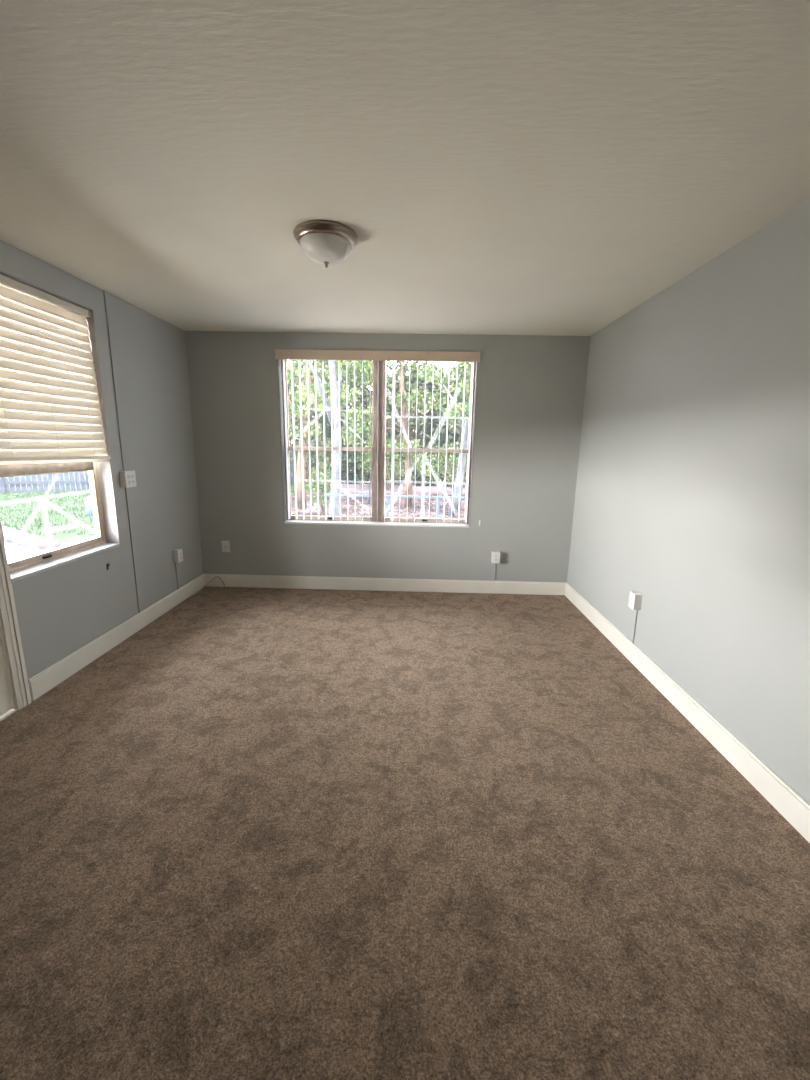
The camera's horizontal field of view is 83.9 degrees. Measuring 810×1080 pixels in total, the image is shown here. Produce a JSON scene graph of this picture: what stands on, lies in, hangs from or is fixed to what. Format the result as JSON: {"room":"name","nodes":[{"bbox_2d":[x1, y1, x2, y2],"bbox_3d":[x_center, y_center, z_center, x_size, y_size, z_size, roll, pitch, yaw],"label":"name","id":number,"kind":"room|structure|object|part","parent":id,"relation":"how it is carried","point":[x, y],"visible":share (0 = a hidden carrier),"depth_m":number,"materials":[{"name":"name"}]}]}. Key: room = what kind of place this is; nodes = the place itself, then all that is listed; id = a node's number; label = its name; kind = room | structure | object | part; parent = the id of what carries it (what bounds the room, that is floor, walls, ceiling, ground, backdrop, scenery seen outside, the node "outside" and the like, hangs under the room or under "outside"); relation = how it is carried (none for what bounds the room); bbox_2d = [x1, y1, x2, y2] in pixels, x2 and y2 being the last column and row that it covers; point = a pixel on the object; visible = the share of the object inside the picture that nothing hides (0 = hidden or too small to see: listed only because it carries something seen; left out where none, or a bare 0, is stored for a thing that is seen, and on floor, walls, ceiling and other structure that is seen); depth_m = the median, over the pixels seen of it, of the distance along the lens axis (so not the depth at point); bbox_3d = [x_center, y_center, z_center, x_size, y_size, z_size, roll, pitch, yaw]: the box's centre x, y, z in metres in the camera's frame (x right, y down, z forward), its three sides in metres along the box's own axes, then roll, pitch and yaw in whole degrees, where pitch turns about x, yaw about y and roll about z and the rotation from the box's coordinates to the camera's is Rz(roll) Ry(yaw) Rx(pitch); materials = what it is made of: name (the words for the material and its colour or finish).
{"room":"empty living room","nodes":[
{"label":"empty living room","id":0,"kind":"room"},
{"bbox_2d":[0,240,203,678],"bbox_3d":[-2.202,-0.079,1.309,0.170,2.440,6.284,1,12,1],"label":"wall","id":1,"kind":"structure","parent":0,"point":[60,610],"depth_m":3.37,"materials":[{"name":"grey paint"}]},
{"bbox_2d":[0,518,31,721],"bbox_3d":[-2.152,-0.013,1.811,0.212,2.105,1.030,1,12,1],"label":"door","id":2,"kind":"structure","parent":1,"relation":"in","point":[14,686],"depth_m":2.40,"materials":[{"name":"beige paint"}]},
{"bbox_2d":[0,270,119,581],"bbox_3d":[-2.147,-0.646,2.681,0.156,1.592,0.913,1,12,1],"label":"window","id":3,"kind":"structure","parent":1,"relation":"in","point":[100,473],"depth_m":3.00,"materials":[{"name":"paint"}]},
{"bbox_3d":[-2.175,-0.440,2.725,0.006,0.072,0.821,1,12,1],"label":"meeting rail","id":4,"kind":"part","parent":3,"relation":"part of","materials":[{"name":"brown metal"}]},
{"bbox_2d":[0,274,110,464],"bbox_3d":[-2.105,-0.935,2.619,0.100,0.974,0.895,1,12,1],"label":"horizontal blind","id":5,"kind":"object","parent":3,"relation":"attached to","point":[50,412],"visible":1,"depth_m":2.62,"materials":[{"name":"beige fabric"}]},
{"bbox_3d":[-2.083,-0.925,2.624,0.036,0.901,0.002,1,12,1],"label":"ladder cord","id":6,"kind":"part","parent":5,"relation":"part of","materials":[{"name":"beige fabric"}]},
{"bbox_3d":[-2.092,-0.483,2.716,0.057,0.050,0.885,1,12,1],"label":"rail","id":7,"kind":"part","parent":5,"relation":"part of","materials":[{"name":"beige wood"}]},
{"bbox_3d":[-2.075,-0.987,2.921,0.036,0.901,0.002,1,12,1],"label":"ladder cord","id":8,"kind":"part","parent":5,"relation":"part of","materials":[{"name":"beige fabric"}]},
{"bbox_3d":[-2.197,-0.191,2.777,0.024,0.581,0.861,1,12,1],"label":"sash","id":9,"kind":"part","parent":3,"relation":"part of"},
{"bbox_3d":[-2.198,-0.647,2.682,0.055,1.592,0.913,1,12,1],"label":"frame","id":10,"kind":"part","parent":3,"relation":"part of","materials":[{"name":"brown wood"}]},
{"bbox_3d":[-2.136,0.124,2.842,0.106,0.020,0.897,1,12,1],"label":"sill","id":11,"kind":"part","parent":3,"relation":"part of","materials":[{"name":"paint"}]},
{"bbox_2d":[28,574,204,700],"bbox_3d":[-2.078,0.628,3.569,0.016,0.130,2.115,1,12,1],"label":"baseboard","id":12,"kind":"structure","parent":1,"relation":"attached to","point":[47,679],"depth_m":3.12,"materials":[{"name":"beige paint"}]},
{"bbox_2d":[103,291,139,612],"bbox_3d":[-2.041,-0.562,3.302,0.048,2.310,0.120,1,12,1],"label":"conduit","id":13,"kind":"object","parent":1,"relation":"attached to","point":[127,478],"visible":1,"depth_m":3.28,"materials":[{"name":"white plastic"}]},
{"bbox_3d":[-2.024,-0.449,3.326,0.006,0.120,0.120,1,12,1],"label":"plate","id":14,"kind":"part","parent":13,"relation":"part of","materials":[{"name":"white plastic"}]},
{"bbox_2d":[173,549,182,588],"bbox_3d":[-2.043,0.266,4.084,0.048,0.368,0.080,1,12,1],"label":"outlet box","id":15,"kind":"object","parent":1,"relation":"attached to","point":[178,554],"visible":1,"depth_m":4.04,"materials":[{"name":"white plastic"}]},
{"bbox_3d":[-2.022,0.141,4.058,0.006,0.113,0.080,1,12,1],"label":"plate","id":16,"kind":"part","parent":15,"relation":"part of","materials":[{"name":"white plastic"}]},
{"bbox_2d":[185,331,589,582],"bbox_3d":[-0.194,-0.699,4.426,4.025,2.440,0.170,1,12,1],"label":"wall","id":17,"kind":"structure","parent":0,"point":[531,388],"depth_m":4.34,"materials":[{"name":"grey paint"}]},
{"bbox_2d":[221,540,229,551],"bbox_3d":[-1.799,0.064,4.523,0.078,0.117,0.034,1,12,1],"label":"outlet","id":18,"kind":"object","parent":17,"relation":"attached to","point":[225,544],"visible":1,"depth_m":4.52,"materials":[{"name":"white plastic"}]},
{"bbox_2d":[277,359,477,527],"bbox_3d":[-0.265,-0.948,4.365,1.848,1.615,0.161,1,12,1],"label":"window","id":19,"kind":"structure","parent":17,"relation":"in","point":[378,382],"depth_m":4.42,"materials":[{"name":"paint"}]},
{"bbox_3d":[-0.725,-1.309,4.369,0.856,0.866,0.022,1,12,1],"label":"sash","id":20,"kind":"part","parent":19,"relation":"part of","materials":[{"name":"clear glass"}]},
{"bbox_3d":[-0.739,-0.564,4.500,0.856,0.719,0.024,1,12,1],"label":"sash","id":21,"kind":"part","parent":19,"relation":"part of","materials":[{"name":"clear glass"}]},
{"bbox_3d":[-0.280,-0.162,4.502,1.832,0.020,0.106,1,12,1],"label":"sill","id":22,"kind":"part","parent":19,"relation":"part of","materials":[{"name":"white paint"}]},
{"bbox_2d":[275,349,479,523],"bbox_3d":[-0.266,-0.961,4.319,1.872,1.583,0.104,1,12,1],"label":"vertical blind","id":23,"kind":"object","parent":19,"relation":"attached to","point":[364,355],"visible":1,"depth_m":4.26,"materials":[{"name":"white paint"}]},
{"bbox_3d":[0.200,-0.543,4.480,0.848,0.719,0.024,1,12,1],"label":"sash","id":24,"kind":"part","parent":19,"relation":"part of","materials":[{"name":"clear glass"}]},
{"bbox_3d":[0.214,-1.288,4.349,0.848,0.866,0.022,1,12,1],"label":"sash","id":25,"kind":"part","parent":19,"relation":"part of","materials":[{"name":"clear glass"}]},
{"bbox_2d":[204,574,565,594],"bbox_3d":[-0.217,0.451,4.573,3.685,0.130,0.016,1,12,1],"label":"baseboard","id":26,"kind":"structure","parent":17,"relation":"attached to","point":[230,580],"depth_m":4.56,"materials":[{"name":"beige paint"}]},
{"bbox_2d":[491,551,499,580],"bbox_3d":[0.896,0.266,4.487,0.078,0.307,0.052,1,12,1],"label":"outlet box","id":27,"kind":"object","parent":17,"relation":"attached to","point":[495,558],"visible":1,"depth_m":4.45,"materials":[{"name":"white plastic"}]},
{"bbox_3d":[0.898,0.174,4.446,0.078,0.112,0.006,1,12,1],"label":"plate","id":28,"kind":"part","parent":27,"relation":"part of","materials":[{"name":"white plastic"}]},
{"bbox_2d":[0,586,809,1079],"bbox_3d":[-0.299,1.256,1.540,4.025,0.200,6.624,1,12,1],"label":"floor","id":29,"kind":"structure","parent":0,"point":[263,833],"depth_m":1.60,"materials":[{"name":"brown carpet"}]},
{"bbox_2d":[193,576,224,595],"bbox_3d":[-1.953,0.449,4.453,0.081,0.119,0.339,10,15,37],"label":"cable","id":30,"kind":"object","parent":29,"relation":"on","point":[217,576],"visible":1,"depth_m":4.51,"materials":[{"name":"beige plastic"}]},
{"bbox_2d":[0,0,809,335],"bbox_3d":[-0.252,-1.327,0.997,4.625,0.200,7.224,1,12,1],"label":"ceiling","id":31,"kind":"structure","parent":0,"point":[495,167],"depth_m":1.54,"materials":[{"name":"paint"}]},
{"bbox_2d":[293,220,357,267],"bbox_3d":[-0.385,-1.405,2.199,0.306,0.145,0.306,1,12,1],"label":"ceiling light","id":32,"kind":"object","parent":31,"relation":"attached to","point":[324,242],"visible":1,"depth_m":2.11,"materials":[{"name":"white glass"}]},
{"bbox_3d":[-0.385,-1.401,2.200,0.247,0.087,0.247,1,12,1],"label":"lamp shade","id":33,"kind":"part","parent":32,"relation":"part of","materials":[{"name":"white glass"}]},
{"bbox_2d":[567,198,809,803],"bbox_3d":[1.651,0.007,1.228,0.170,2.440,6.284,1,12,1],"label":"wall","id":34,"kind":"structure","parent":0,"point":[692,494],"depth_m":2.30,"materials":[{"name":"grey paint"}]},
{"bbox_2d":[628,591,641,642],"bbox_3d":[1.567,0.538,3.101,0.052,0.368,0.075,1,12,1],"label":"outlet box","id":35,"kind":"object","parent":34,"relation":"attached to","point":[635,599],"visible":1,"depth_m":3.06,"materials":[{"name":"white plastic"}]},
{"bbox_3d":[1.549,0.413,3.075,0.006,0.113,0.075,1,12,1],"label":"plate","id":36,"kind":"part","parent":35,"relation":"part of","materials":[{"name":"white plastic"}]},
{"bbox_2d":[565,583,809,842],"bbox_3d":[1.538,1.137,1.460,0.016,0.130,6.268,1,12,1],"label":"baseboard","id":37,"kind":"structure","parent":34,"relation":"attached to","point":[796,810],"depth_m":2.26,"materials":[{"name":"beige paint"}]},
{"label":"outside","id":38,"kind":"structure","parent":0,"visible":0},
{"bbox_2d":[4,460,465,546],"bbox_3d":[-4.529,-2.358,20.064,80.000,0.196,80.000,1,12,1],"label":"ground","id":39,"kind":"structure","parent":38,"point":[427,490],"depth_m":14.85,"materials":[{"name":"brown soil"}]},
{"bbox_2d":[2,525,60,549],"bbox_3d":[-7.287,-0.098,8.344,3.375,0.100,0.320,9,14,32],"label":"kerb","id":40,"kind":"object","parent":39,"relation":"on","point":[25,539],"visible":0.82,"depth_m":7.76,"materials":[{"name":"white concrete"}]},
{"bbox_2d":[5,536,95,562],"bbox_3d":[-8.166,1.305,1.915,11.655,0.070,18.800,1,12,1],"label":"patio","id":41,"kind":"structure","parent":39,"relation":"on","point":[14,552],"depth_m":7.27,"materials":[{"name":"concrete"}]},
{"bbox_2d":[0,475,330,544],"bbox_3d":[-13.408,-1.537,14.996,20.500,0.062,14.700,1,12,1],"label":"lawn","id":42,"kind":"structure","parent":39,"relation":"on","point":[64,538],"depth_m":10.50,"materials":[{"name":"green plant"}]},
{"bbox_2d":[0,489,95,534],"bbox_3d":[-9.440,-0.950,12.164,8.626,0.100,7.319,1,12,1],"label":"grass","id":43,"kind":"structure","parent":42,"relation":"on","point":[53,494],"depth_m":11.27,"materials":[{"name":"green plant"}]},
{"bbox_2d":[84,497,92,515],"bbox_3d":[-7.480,-0.808,10.775,0.290,0.458,0.290,1,12,1],"label":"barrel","id":44,"kind":"object","parent":42,"relation":"on","point":[88,502],"visible":0.51,"depth_m":10.65,"materials":[{"name":"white plastic"}]},
{"bbox_3d":[-7.477,-0.958,10.743,0.290,0.150,0.290,1,12,1],"label":"lid","id":45,"kind":"part","parent":44,"relation":"part of","materials":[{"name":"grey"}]},
{"bbox_2d":[0,445,294,492],"bbox_3d":[-14.248,-2.319,14.177,21.786,1.800,0.135,-5,14,-28],"label":"fence","id":46,"kind":"object","parent":42,"relation":"on","point":[14,482],"visible":0.04,"depth_m":15.46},
{"bbox_3d":[-13.225,-2.413,14.709,0.100,1.800,0.100,-5,14,-28],"label":"post","id":47,"kind":"part","parent":46,"relation":"part of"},
{"bbox_3d":[-14.247,-1.786,14.316,21.731,0.090,0.040,-5,14,-28],"label":"cross rail","id":48,"kind":"part","parent":46,"relation":"part of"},
{"bbox_2d":[287,359,344,450],"bbox_3d":[-4.269,-4.206,15.437,4.543,5.391,2.739,1,12,1],"label":"tree","id":49,"kind":"object","parent":42,"relation":"on","point":[289,383],"visible":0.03,"depth_m":15.36,"materials":[{"name":"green plant"}]},
{"bbox_2d":[289,441,350,487],"bbox_3d":[-3.656,-3.006,18.069,2.990,1.974,2.135,1,12,1],"label":"shrub","id":50,"kind":"object","parent":42,"relation":"on","point":[328,445],"visible":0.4,"depth_m":17.93,"materials":[{"name":"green plant"}]},
{"bbox_2d":[304,463,341,515],"bbox_3d":[-2.007,-1.200,11.042,0.910,1.382,0.666,1,12,1],"label":"shrub","id":51,"kind":"object","parent":39,"relation":"on","point":[321,475],"visible":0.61,"depth_m":10.98,"materials":[{"name":"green plant"}]},
{"bbox_3d":[-2.058,-1.056,10.962,0.159,1.130,0.258,1,12,1],"label":"stem","id":52,"kind":"part","parent":51,"relation":"part of","materials":[{"name":"plant"}]},
{"bbox_2d":[287,359,372,515],"bbox_3d":[-1.517,-2.630,9.245,2.528,4.935,1.899,1,12,1],"label":"tree","id":53,"kind":"object","parent":39,"relation":"on","point":[334,363],"visible":0.28,"depth_m":9.08,"materials":[{"name":"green plant"}]},
{"bbox_2d":[287,360,372,509],"bbox_3d":[-2.580,-3.432,12.334,3.724,5.201,1.760,-2,12,-14],"label":"tree","id":54,"kind":"object","parent":39,"relation":"on","point":[296,411],"visible":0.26,"depth_m":12.29,"materials":[{"name":"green plant"}]},
{"bbox_2d":[291,491,465,518],"bbox_3d":[-0.191,-0.994,13.338,11.150,0.050,7.659,1,12,1],"label":"fallen leaves","id":55,"kind":"object","parent":39,"relation":"on","point":[308,496],"visible":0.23,"depth_m":13.22,"materials":[{"name":"brown plant"}]},
{"bbox_2d":[287,360,470,487],"bbox_3d":[0.527,-5.043,20.352,24.225,6.595,2.985,1,12,1],"label":"trees","id":56,"kind":"object","parent":39,"relation":"on","point":[423,428],"visible":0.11,"depth_m":19.80,"materials":[{"name":"green plant"}]},
{"bbox_3d":[-1.943,-4.537,20.562,0.350,3.961,0.240,1,12,1],"label":"stem","id":57,"kind":"part","parent":56,"relation":"part of","materials":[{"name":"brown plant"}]},
{"bbox_2d":[353,440,429,486],"bbox_3d":[-0.554,-3.162,18.756,3.186,2.107,2.251,1,12,1],"label":"shrub","id":58,"kind":"object","parent":39,"relation":"on","point":[417,459],"visible":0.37,"depth_m":18.66,"materials":[{"name":"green plant"}]},
{"bbox_2d":[341,361,447,507],"bbox_3d":[-0.245,-3.652,13.068,3.817,5.411,2.065,1,12,1],"label":"tree","id":59,"kind":"object","parent":39,"relation":"on","point":[404,428],"visible":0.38,"depth_m":12.85,"materials":[{"name":"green plant"}]},
{"bbox_2d":[324,494,464,517],"bbox_3d":[0.417,-0.421,8.696,3.950,0.860,0.050,1,12,1],"label":"handrail","id":60,"kind":"object","parent":39,"relation":"on","point":[349,495],"visible":0.34,"depth_m":8.61,"materials":[{"name":"white metal"}]},
{"bbox_3d":[-0.338,-0.418,8.716,0.044,0.820,0.040,1,12,1],"label":"post","id":61,"kind":"part","parent":60,"relation":"part of","materials":[{"name":"white metal"}]},
{"bbox_3d":[0.424,-0.822,8.612,3.950,0.040,0.050,1,12,1],"label":"rail","id":62,"kind":"part","parent":60,"relation":"part of","materials":[{"name":"grey metal"}]},
{"bbox_3d":[0.631,-0.396,8.696,0.044,0.820,0.040,1,12,1],"label":"post","id":63,"kind":"part","parent":60,"relation":"part of","materials":[{"name":"white metal"}]},
{"bbox_2d":[417,442,467,488],"bbox_3d":[1.925,-2.634,16.774,2.964,1.978,2.135,1,12,1],"label":"shrub","id":64,"kind":"object","parent":39,"relation":"on","point":[451,444],"visible":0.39,"depth_m":16.70,"materials":[{"name":"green plant"}]},
{"bbox_2d":[415,362,471,516],"bbox_3d":[1.538,-3.201,11.714,2.945,5.185,1.791,1,12,1],"label":"tree","id":65,"kind":"object","parent":39,"relation":"on","point":[454,503],"visible":0.26,"depth_m":11.64,"materials":[{"name":"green plant"}]},
{"bbox_2d":[436,364,470,457],"bbox_3d":[2.797,-3.924,14.145,3.855,5.614,2.371,1,12,1],"label":"tree","id":66,"kind":"object","parent":39,"relation":"on","point":[453,423],"visible":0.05,"depth_m":13.69,"materials":[{"name":"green plant"}]}
]}

